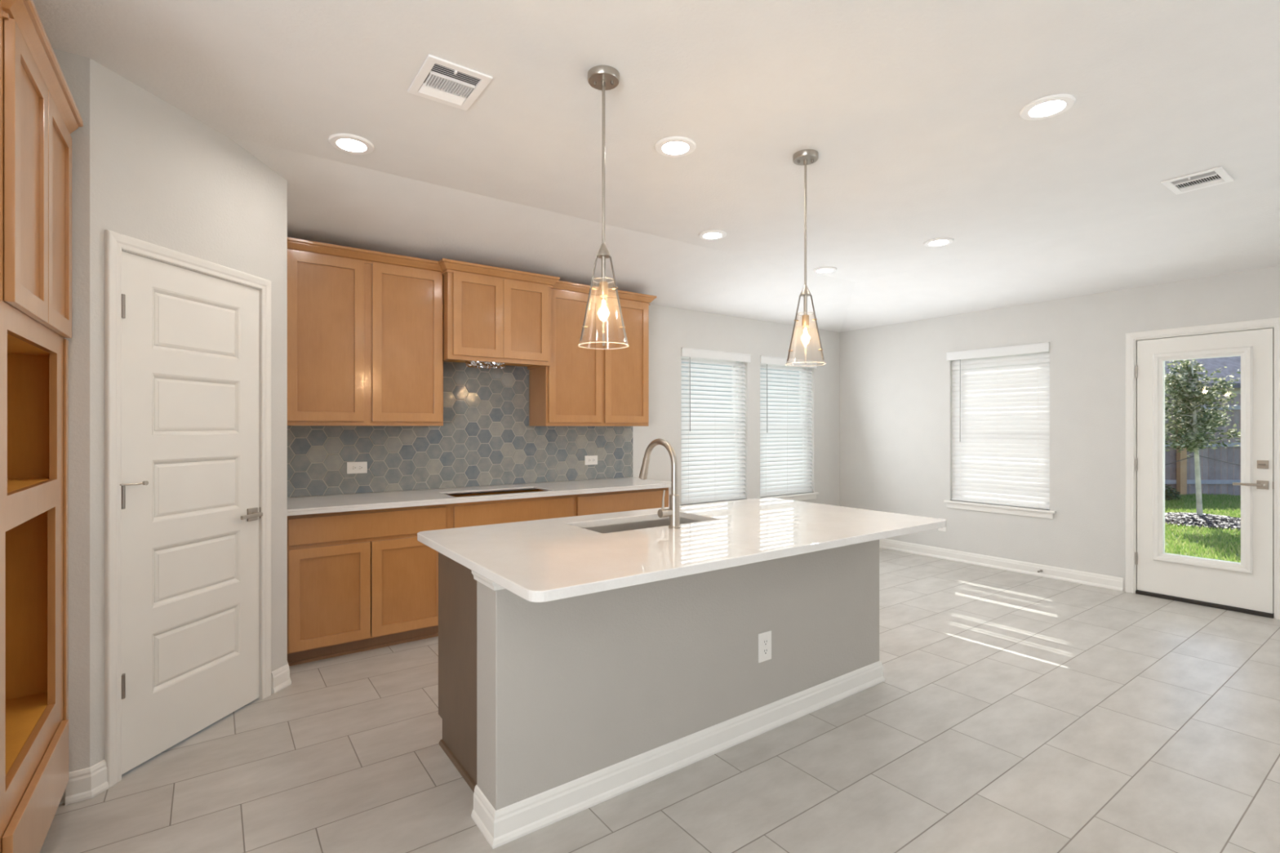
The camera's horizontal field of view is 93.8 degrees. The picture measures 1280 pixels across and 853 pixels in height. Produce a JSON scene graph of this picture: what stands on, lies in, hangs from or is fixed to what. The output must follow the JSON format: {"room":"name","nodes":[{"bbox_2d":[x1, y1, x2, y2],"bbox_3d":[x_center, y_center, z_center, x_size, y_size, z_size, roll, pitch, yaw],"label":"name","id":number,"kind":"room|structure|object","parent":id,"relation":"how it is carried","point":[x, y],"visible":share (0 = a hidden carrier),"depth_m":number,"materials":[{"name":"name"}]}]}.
{"room":"kitchen","nodes":[
{"label":"kitchen","id":0,"kind":"room"},
{"bbox_2d":[52,48,89,804],"bbox_3d":[-2.412,-0.045,2.024,0.835,2.830,0.110,0,0,-36],"label":"wall","id":1,"kind":"structure","parent":0,"point":[75,68],"depth_m":2.21,"materials":[{"name":"paint"}]},
{"bbox_2d":[89,57,287,767],"bbox_3d":[-2.014,-0.045,2.717,0.110,2.830,0.983,0,0,9],"label":"wall","id":2,"kind":"structure","parent":0,"point":[161,175],"depth_m":2.53,"materials":[{"name":"paint"}]},
{"bbox_2d":[64,760,108,805],"bbox_3d":[-2.044,1.315,2.218,0.043,0.110,0.123,0,0,35],"label":"baseboard","id":3,"kind":"structure","parent":2,"relation":"attached to","point":[86,784],"depth_m":2.21,"materials":[{"name":"white paint"}]},
{"bbox_2d":[104,229,271,788],"bbox_3d":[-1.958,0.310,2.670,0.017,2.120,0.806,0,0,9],"label":"trim","id":4,"kind":"structure","parent":2,"relation":"attached to","point":[114,242],"depth_m":2.31,"materials":[{"name":"white paint"}]},
{"bbox_2d":[120,250,262,774],"bbox_3d":[-1.962,0.334,2.668,0.093,2.048,0.711,0,0,9],"label":"door","id":5,"kind":"structure","parent":2,"relation":"in","point":[191,513],"depth_m":2.62,"materials":[{"name":"white paint"}]},
{"bbox_2d":[271,662,291,693],"bbox_3d":[-1.921,1.315,3.247,0.078,0.110,0.342,0,0,-22],"label":"baseboard","id":6,"kind":"structure","parent":2,"relation":"attached to","point":[280,677],"depth_m":3.13,"materials":[{"name":"white paint"}]},
{"bbox_2d":[287,303,839,506],"bbox_3d":[0.000,0.060,5.626,6.150,2.620,0.150,0,0,-36],"label":"wall","id":7,"kind":"structure","parent":0,"point":[671,329],"depth_m":6.36,"materials":[{"name":"paint"}]},
{"bbox_2d":[287,236,443,426],"bbox_3d":[-1.840,-0.574,3.988,0.981,1.128,0.345,0,0,-36],"label":"upper cabinet","id":8,"kind":"object","parent":7,"relation":"attached to","point":[365,327],"visible":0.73,"depth_m":3.85,"materials":[{"name":"brown wood"}]},
{"bbox_2d":[287,361,632,497],"bbox_3d":[-1.206,-0.021,4.663,2.803,0.951,0.012,0,0,-36],"label":"tile backsplash","id":9,"kind":"structure","parent":7,"relation":"attached to","point":[486,437],"depth_m":4.56,"materials":[{"name":"tile"}]},
{"bbox_2d":[346,461,367,474],"bbox_3d":[-1.946,0.278,4.123,0.128,0.080,0.008,0,0,-36],"label":"electrical outlet","id":10,"kind":"object","parent":9,"relation":"attached to","point":[352,467],"visible":1,"depth_m":4.12,"materials":[{"name":"white plastic"}]},
{"bbox_2d":[351,465,355,470],"bbox_3d":[-1.961,0.278,4.109,0.029,0.033,0.002,0,0,-36],"label":"receptacle","id":11,"kind":"object","parent":10,"relation":"attached to","point":[353,467],"depth_m":4.11,"materials":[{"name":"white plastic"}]},
{"bbox_2d":[358,465,362,470],"bbox_3d":[-1.928,0.278,4.133,0.029,0.033,0.002,0,0,-36],"label":"receptacle","id":12,"kind":"object","parent":10,"relation":"attached to","point":[360,467],"depth_m":4.13,"materials":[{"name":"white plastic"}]},
{"bbox_2d":[584,455,597,465],"bbox_3d":[-0.424,0.286,5.213,0.128,0.080,0.008,0,0,-36],"label":"electrical outlet","id":13,"kind":"object","parent":9,"relation":"attached to","point":[588,460],"visible":1,"depth_m":5.21,"materials":[{"name":"white plastic"}]},
{"bbox_2d":[438,257,559,369],"bbox_3d":[-1.094,-0.803,4.466,0.885,0.670,0.435,0,0,-36],"label":"upper cabinet","id":14,"kind":"object","parent":7,"relation":"attached to","point":[491,313],"visible":0.91,"depth_m":4.29,"materials":[{"name":"brown wood"}]},
{"bbox_2d":[465,360,505,368],"bbox_3d":[-1.146,-0.472,4.444,0.291,0.056,0.248,0,0,-36],"label":"range hood","id":15,"kind":"object","parent":14,"relation":"attached to","point":[476,364],"visible":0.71,"depth_m":4.38,"materials":[{"name":"silver metal"}]},
{"bbox_2d":[529,280,656,426],"bbox_3d":[-0.378,-0.574,5.035,1.037,1.128,0.345,0,0,-36],"label":"upper cabinet","id":16,"kind":"object","parent":7,"relation":"attached to","point":[602,386],"visible":0.91,"depth_m":4.87,"materials":[{"name":"brown wood"}]},
{"bbox_2d":[681,356,741,497],"bbox_3d":[0.701,0.000,6.181,0.905,1.520,0.065,0,0,-36],"label":"window","id":17,"kind":"structure","parent":7,"relation":"in","point":[686,357],"depth_m":6.39,"materials":[{"name":"plastic"}]},
{"bbox_2d":[681,347,751,504],"bbox_3d":[0.770,-0.009,6.112,0.942,1.530,0.082,0,0,-36],"label":"window blind","id":18,"kind":"object","parent":17,"relation":"attached to","point":[686,352],"visible":0.95,"depth_m":6.09,"materials":[{"name":"white plastic"}]},
{"bbox_2d":[680,498,747,506],"bbox_3d":[0.754,0.797,6.106,1.005,0.075,0.117,0,0,-36],"label":"trim","id":19,"kind":"structure","parent":7,"relation":"attached to","point":[740,499],"depth_m":6.06,"materials":[{"name":"white paint"}]},
{"bbox_2d":[760,363,808,491],"bbox_3d":[1.593,0.000,6.819,0.900,1.520,0.065,0,0,-36],"label":"window","id":20,"kind":"structure","parent":7,"relation":"in","point":[761,364],"depth_m":7.03,"materials":[{"name":"plastic"}]},
{"bbox_2d":[760,355,817,497],"bbox_3d":[1.662,-0.009,6.751,0.937,1.530,0.082,0,0,-36],"label":"window blind","id":21,"kind":"object","parent":20,"relation":"attached to","point":[774,452],"visible":0.91,"depth_m":6.74,"materials":[{"name":"white plastic"}]},
{"bbox_2d":[760,492,818,501],"bbox_3d":[1.646,0.797,6.745,1.000,0.075,0.117,0,0,-36],"label":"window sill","id":22,"kind":"structure","parent":7,"relation":"attached to","point":[806,495],"depth_m":6.80,"materials":[{"name":"white paint"}]},
{"bbox_2d":[32,0,1279,332],"bbox_3d":[1.397,-1.320,0.643,9.420,0.340,9.620,0,0,-36],"label":"ceiling","id":23,"kind":"structure","parent":0,"point":[909,109],"depth_m":2.81,"materials":[{"name":"paint"}]},
{"bbox_2d":[328,133,374,154],"bbox_3d":[-1.391,-1.364,2.891,0.200,0.010,0.200,0,0,-36],"label":"recessed light","id":24,"kind":"object","parent":23,"relation":"in","point":[348,143],"visible":1,"depth_m":2.88,"materials":[{"name":"white plastic"}]},
{"bbox_2d":[407,53,493,111],"bbox_3d":[-0.760,-1.362,2.388,0.246,0.016,0.296,0,0,-36],"label":"ceiling vent","id":25,"kind":"object","parent":23,"relation":"in","point":[440,80],"visible":1,"depth_m":2.37,"materials":[{"name":"white metal"}]},
{"bbox_2d":[577,65,628,349],"bbox_3d":[-0.142,-0.843,2.327,0.199,1.054,0.197,0,0,-36],"label":"pendant light","id":26,"kind":"object","parent":23,"relation":"hanging from","point":[603,77],"visible":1,"depth_m":2.32,"materials":[{"name":"silver metal"}]},
{"bbox_2d":[599,281,608,297],"bbox_3d":[-0.141,-0.535,2.328,0.035,0.055,0.035,0,0,-36],"label":"socket","id":27,"kind":"object","parent":26,"relation":"attached to","point":[603,286],"depth_m":2.31,"materials":[{"name":"gold metal"}]},
{"bbox_2d":[654,136,696,156],"bbox_3d":[0.173,-1.364,2.919,0.200,0.010,0.200,0,0,-36],"label":"recessed light","id":28,"kind":"object","parent":23,"relation":"in","point":[673,146],"visible":1,"depth_m":2.91,"materials":[{"name":"white plastic"}]},
{"bbox_2d":[697,229,726,239],"bbox_3d":[0.514,-1.364,4.255,0.200,0.010,0.200,0,0,-36],"label":"recessed light","id":29,"kind":"object","parent":23,"relation":"in","point":[713,234],"visible":1,"depth_m":4.25,"materials":[{"name":"white plastic"}]},
{"bbox_2d":[785,149,826,366],"bbox_3d":[0.832,-0.843,3.012,0.197,1.054,0.198,0,0,-36],"label":"pendant light","id":30,"kind":"object","parent":23,"relation":"hanging from","point":[804,157],"visible":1,"depth_m":3.00,"materials":[{"name":"silver metal"}]},
{"bbox_2d":[801,315,808,326],"bbox_3d":[0.832,-0.535,3.012,0.035,0.055,0.035,0,0,-36],"label":"socket","id":31,"kind":"object","parent":30,"relation":"attached to","point":[805,318],"depth_m":3.00,"materials":[{"name":"gold metal"}]},
{"bbox_2d":[813,266,836,273],"bbox_3d":[1.606,-1.364,5.208,0.200,0.010,0.200,0,0,-36],"label":"recessed light","id":32,"kind":"object","parent":23,"relation":"in","point":[822,269],"visible":1,"depth_m":5.20,"materials":[{"name":"white plastic"}]},
{"bbox_2d":[923,237,954,247],"bbox_3d":[2.204,-1.364,4.422,0.200,0.010,0.200,0,0,-36],"label":"recessed light","id":33,"kind":"object","parent":23,"relation":"in","point":[940,242],"visible":1,"depth_m":4.42,"materials":[{"name":"white plastic"}]},
{"bbox_2d":[1019,93,1075,119],"bbox_3d":[1.738,-1.364,2.559,0.200,0.010,0.200,0,0,-36],"label":"recessed light","id":34,"kind":"object","parent":23,"relation":"in","point":[1049,106],"visible":1,"depth_m":2.55,"materials":[{"name":"white plastic"}]},
{"bbox_2d":[1160,165,1234,194],"bbox_3d":[3.091,-1.362,3.324,0.296,0.016,0.246,0,0,-36],"label":"ceiling vent","id":35,"kind":"object","parent":23,"relation":"in","point":[1215,175],"visible":1,"depth_m":3.31,"materials":[{"name":"white metal"}]},
{"bbox_2d":[40,547,1279,852],"bbox_3d":[1.412,1.420,0.734,9.550,0.100,9.750,0,0,-36],"label":"floor","id":36,"kind":"structure","parent":0,"point":[1011,712],"depth_m":2.46,"materials":[{"name":"tile"}]},
{"bbox_2d":[0,0,83,852],"bbox_3d":[-2.092,0.126,1.634,0.740,2.488,0.894,0,0,-36],"label":"tall cabinet","id":37,"kind":"object","parent":36,"relation":"on","point":[39,113],"visible":1,"depth_m":1.90,"materials":[{"name":"brown wood"}]},
{"bbox_2d":[5,692,47,775],"bbox_3d":[-2.110,0.949,1.609,0.656,0.018,0.834,0,0,-36],"label":"shelf","id":38,"kind":"object","parent":37,"relation":"attached to","point":[25,712],"depth_m":1.91,"materials":[{"name":"brown wood"}]},
{"bbox_2d":[7,333,48,355],"bbox_3d":[-2.110,-0.263,1.609,0.656,0.018,0.834,0,0,-36],"label":"shelf","id":39,"kind":"object","parent":37,"relation":"attached to","point":[17,345],"depth_m":1.92,"materials":[{"name":"brown wood"}]},
{"bbox_2d":[7,477,48,493],"bbox_3d":[-2.110,0.187,1.609,0.656,0.018,0.834,0,0,-36],"label":"shelf","id":40,"kind":"object","parent":37,"relation":"attached to","point":[14,484],"depth_m":1.92,"materials":[{"name":"brown wood"}]},
{"bbox_2d":[287,503,450,666],"bbox_3d":[-1.789,0.929,3.883,0.942,0.881,0.597,0,0,-36],"label":"base cabinet","id":41,"kind":"object","parent":36,"relation":"on","point":[362,580],"visible":0.76,"depth_m":3.60,"materials":[{"name":"brown wood"}]},
{"bbox_2d":[450,488,573,528],"bbox_3d":[-1.029,0.929,4.427,0.925,0.881,0.597,0,0,-36],"label":"base cabinet","id":42,"kind":"object","parent":36,"relation":"on","point":[504,511],"visible":0.12,"depth_m":4.17,"materials":[{"name":"brown wood"}]},
{"bbox_2d":[573,487,668,515],"bbox_3d":[-0.288,0.929,4.958,0.896,0.881,0.597,0,0,-36],"label":"base cabinet","id":43,"kind":"object","parent":36,"relation":"on","point":[590,504],"visible":0.1,"depth_m":4.68,"materials":[{"name":"brown wood"}]},
{"bbox_2d":[287,477,671,515],"bbox_3d":[-1.016,0.473,4.388,2.793,0.035,0.659,0,0,-36],"label":"countertop","id":44,"kind":"structure","parent":43,"relation":"on","point":[304,505],"depth_m":4.07,"materials":[{"name":"white stone"}]},
{"bbox_2d":[438,539,884,849],"bbox_3d":[0.181,0.929,2.924,2.215,0.881,0.828,0,0,-36],"label":"kitchen island","id":45,"kind":"object","parent":36,"relation":"on","point":[552,712],"visible":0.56,"depth_m":2.35,"materials":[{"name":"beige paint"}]},
{"bbox_2d":[417,497,946,602],"bbox_3d":[0.271,0.472,2.781,2.235,0.032,1.183,0,0,-36],"label":"island countertop","id":46,"kind":"structure","parent":45,"relation":"on","point":[551,559],"depth_m":2.42,"materials":[{"name":"white stone"}]},
{"bbox_2d":[584,517,698,533],"bbox_3d":[0.025,0.598,2.911,0.726,0.218,0.371,0,0,-36],"label":"sink","id":47,"kind":"object","parent":46,"relation":"in","point":[660,522],"visible":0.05,"depth_m":3.09,"materials":[{"name":"metal"}]},
{"bbox_2d":[639,438,679,528],"bbox_3d":[0.066,0.254,2.797,0.105,0.403,0.290,0,0,-36],"label":"kitchen faucet","id":48,"kind":"object","parent":46,"relation":"on","point":[673,512],"visible":1,"depth_m":2.71,"materials":[{"name":"silver metal"}]},
{"bbox_2d":[758,631,771,662],"bbox_3d":[0.565,0.992,2.709,0.083,0.130,0.008,0,0,-36],"label":"electrical outlet","id":49,"kind":"object","parent":45,"relation":"attached to","point":[764,638],"visible":1,"depth_m":2.71,"materials":[{"name":"white plastic"}]},
{"bbox_2d":[763,638,768,646],"bbox_3d":[0.567,0.972,2.707,0.033,0.029,0.002,0,0,-36],"label":"receptacle","id":50,"kind":"object","parent":49,"relation":"attached to","point":[765,640],"depth_m":2.71,"materials":[{"name":"white plastic"}]},
{"bbox_2d":[763,647,768,655],"bbox_3d":[0.567,1.012,2.707,0.033,0.029,0.002,0,0,-36],"label":"receptacle","id":51,"kind":"object","parent":49,"relation":"attached to","point":[765,649],"depth_m":2.71,"materials":[{"name":"white plastic"}]},
{"bbox_2d":[840,265,1279,591],"bbox_3d":[5.233,0.060,3.470,0.150,2.620,9.750,0,0,-36],"label":"wall","id":52,"kind":"structure","parent":0,"point":[895,380],"depth_m":5.54,"materials":[{"name":"paint"}]},
{"bbox_2d":[937,518,946,531],"bbox_3d":[3.149,1.018,6.245,0.008,0.130,0.083,0,0,-36],"label":"electrical outlet","id":53,"kind":"object","parent":52,"relation":"attached to","point":[943,529],"visible":0.21,"depth_m":6.24,"materials":[{"name":"white plastic"}]},
{"bbox_2d":[946,342,1049,509],"bbox_3d":[3.471,-0.011,5.840,0.082,1.525,0.933,0,0,-36],"label":"window blind","id":54,"kind":"object","parent":52,"relation":"attached to","point":[1001,405],"visible":1,"depth_m":5.80,"materials":[{"name":"white plastic"}]},
{"bbox_2d":[943,500,1055,519],"bbox_3d":[3.483,0.792,5.831,0.117,0.075,1.003,0,0,-36],"label":"trim","id":55,"kind":"structure","parent":52,"relation":"attached to","point":[1006,509],"depth_m":5.77,"materials":[{"name":"white paint"}]},
{"bbox_2d":[879,538,1123,591],"bbox_3d":[3.223,1.315,6.132,0.020,0.110,2.780,0,0,-36],"label":"baseboard","id":56,"kind":"structure","parent":52,"relation":"attached to","point":[1108,582],"depth_m":5.71,"materials":[{"name":"white paint"}]},
{"bbox_2d":[954,351,1048,360],"bbox_3d":[3.557,-0.003,5.884,0.065,1.515,0.903,0,0,-36],"label":"window","id":57,"kind":"structure","parent":52,"relation":"in","point":[1042,352],"depth_m":5.89,"materials":[{"name":"plastic"}]},
{"bbox_2d":[1125,317,1279,619],"bbox_3d":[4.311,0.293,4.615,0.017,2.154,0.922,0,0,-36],"label":"trim","id":58,"kind":"structure","parent":52,"relation":"attached to","point":[1130,337],"depth_m":4.79,"materials":[{"name":"white paint"}]},
{"bbox_2d":[1134,328,1274,613],"bbox_3d":[4.321,0.314,4.626,0.108,2.052,0.795,0,0,-36],"label":"door","id":59,"kind":"structure","parent":52,"relation":"in","point":[1248,584],"depth_m":4.55,"materials":[{"name":"white paint"}]},
{"bbox_2d":[1135,590,1274,618],"bbox_3d":[4.374,1.357,4.660,0.162,0.026,0.790,0,0,-36],"label":"threshold","id":60,"kind":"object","parent":52,"relation":"attached to","point":[1138,592],"depth_m":4.58,"materials":[{"name":"brown metal"}]},
{"label":"outside","id":61,"kind":"structure","parent":0,"visible":0},
{"bbox_2d":[1164,493,1240,562],"bbox_3d":[11.489,1.622,17.450,51.000,0.196,65.000,0,0,-36],"label":"ground","id":62,"kind":"structure","parent":61,"point":[1233,495],"depth_m":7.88,"materials":[{"name":"plant"}]},
{"bbox_2d":[681,361,800,493],"bbox_3d":[-0.999,-0.645,9.985,14.000,4.370,0.200,0,0,-36],"label":"wall","id":63,"kind":"structure","parent":62,"relation":"on","point":[682,362],"depth_m":11.79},
{"bbox_2d":[1164,483,1182,500],"bbox_3d":[10.888,1.326,12.649,1.040,0.355,0.860,0,0,-36],"label":"shrub","id":64,"kind":"object","parent":62,"relation":"on","point":[1168,493],"visible":0.2,"depth_m":12.40,"materials":[{"name":"green plant"}]},
{"bbox_2d":[1164,359,1240,515],"bbox_3d":[8.944,0.094,9.608,1.656,2.856,2.901,0,0,-39],"label":"young tree","id":65,"kind":"object","parent":62,"relation":"on","point":[1199,424],"visible":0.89,"depth_m":9.53,"materials":[{"name":"green plant"}]},
{"bbox_2d":[1164,393,1240,495],"bbox_3d":[14.527,0.388,13.340,12.874,2.304,0.161,0,0,0],"label":"wooden fence","id":66,"kind":"object","parent":62,"relation":"on","point":[1217,477],"visible":0.02,"depth_m":13.40,"materials":[{"name":"brown wood"}]},
{"bbox_2d":[1164,355,1240,394],"bbox_3d":[16.201,-1.330,22.703,18.200,5.700,8.000,0,0,0],"label":"house","id":67,"kind":"structure","parent":62,"relation":"on","point":[1233,364],"depth_m":19.41,"materials":[{"name":"grey"}]},
{"bbox_2d":[1164,511,1240,530],"bbox_3d":[8.948,1.458,9.575,1.635,0.130,1.650,0,0,3],"label":"mulch bed","id":68,"kind":"object","parent":62,"relation":"on","point":[1210,521],"visible":0.71,"depth_m":9.25,"materials":[{"name":"grey gravel"}]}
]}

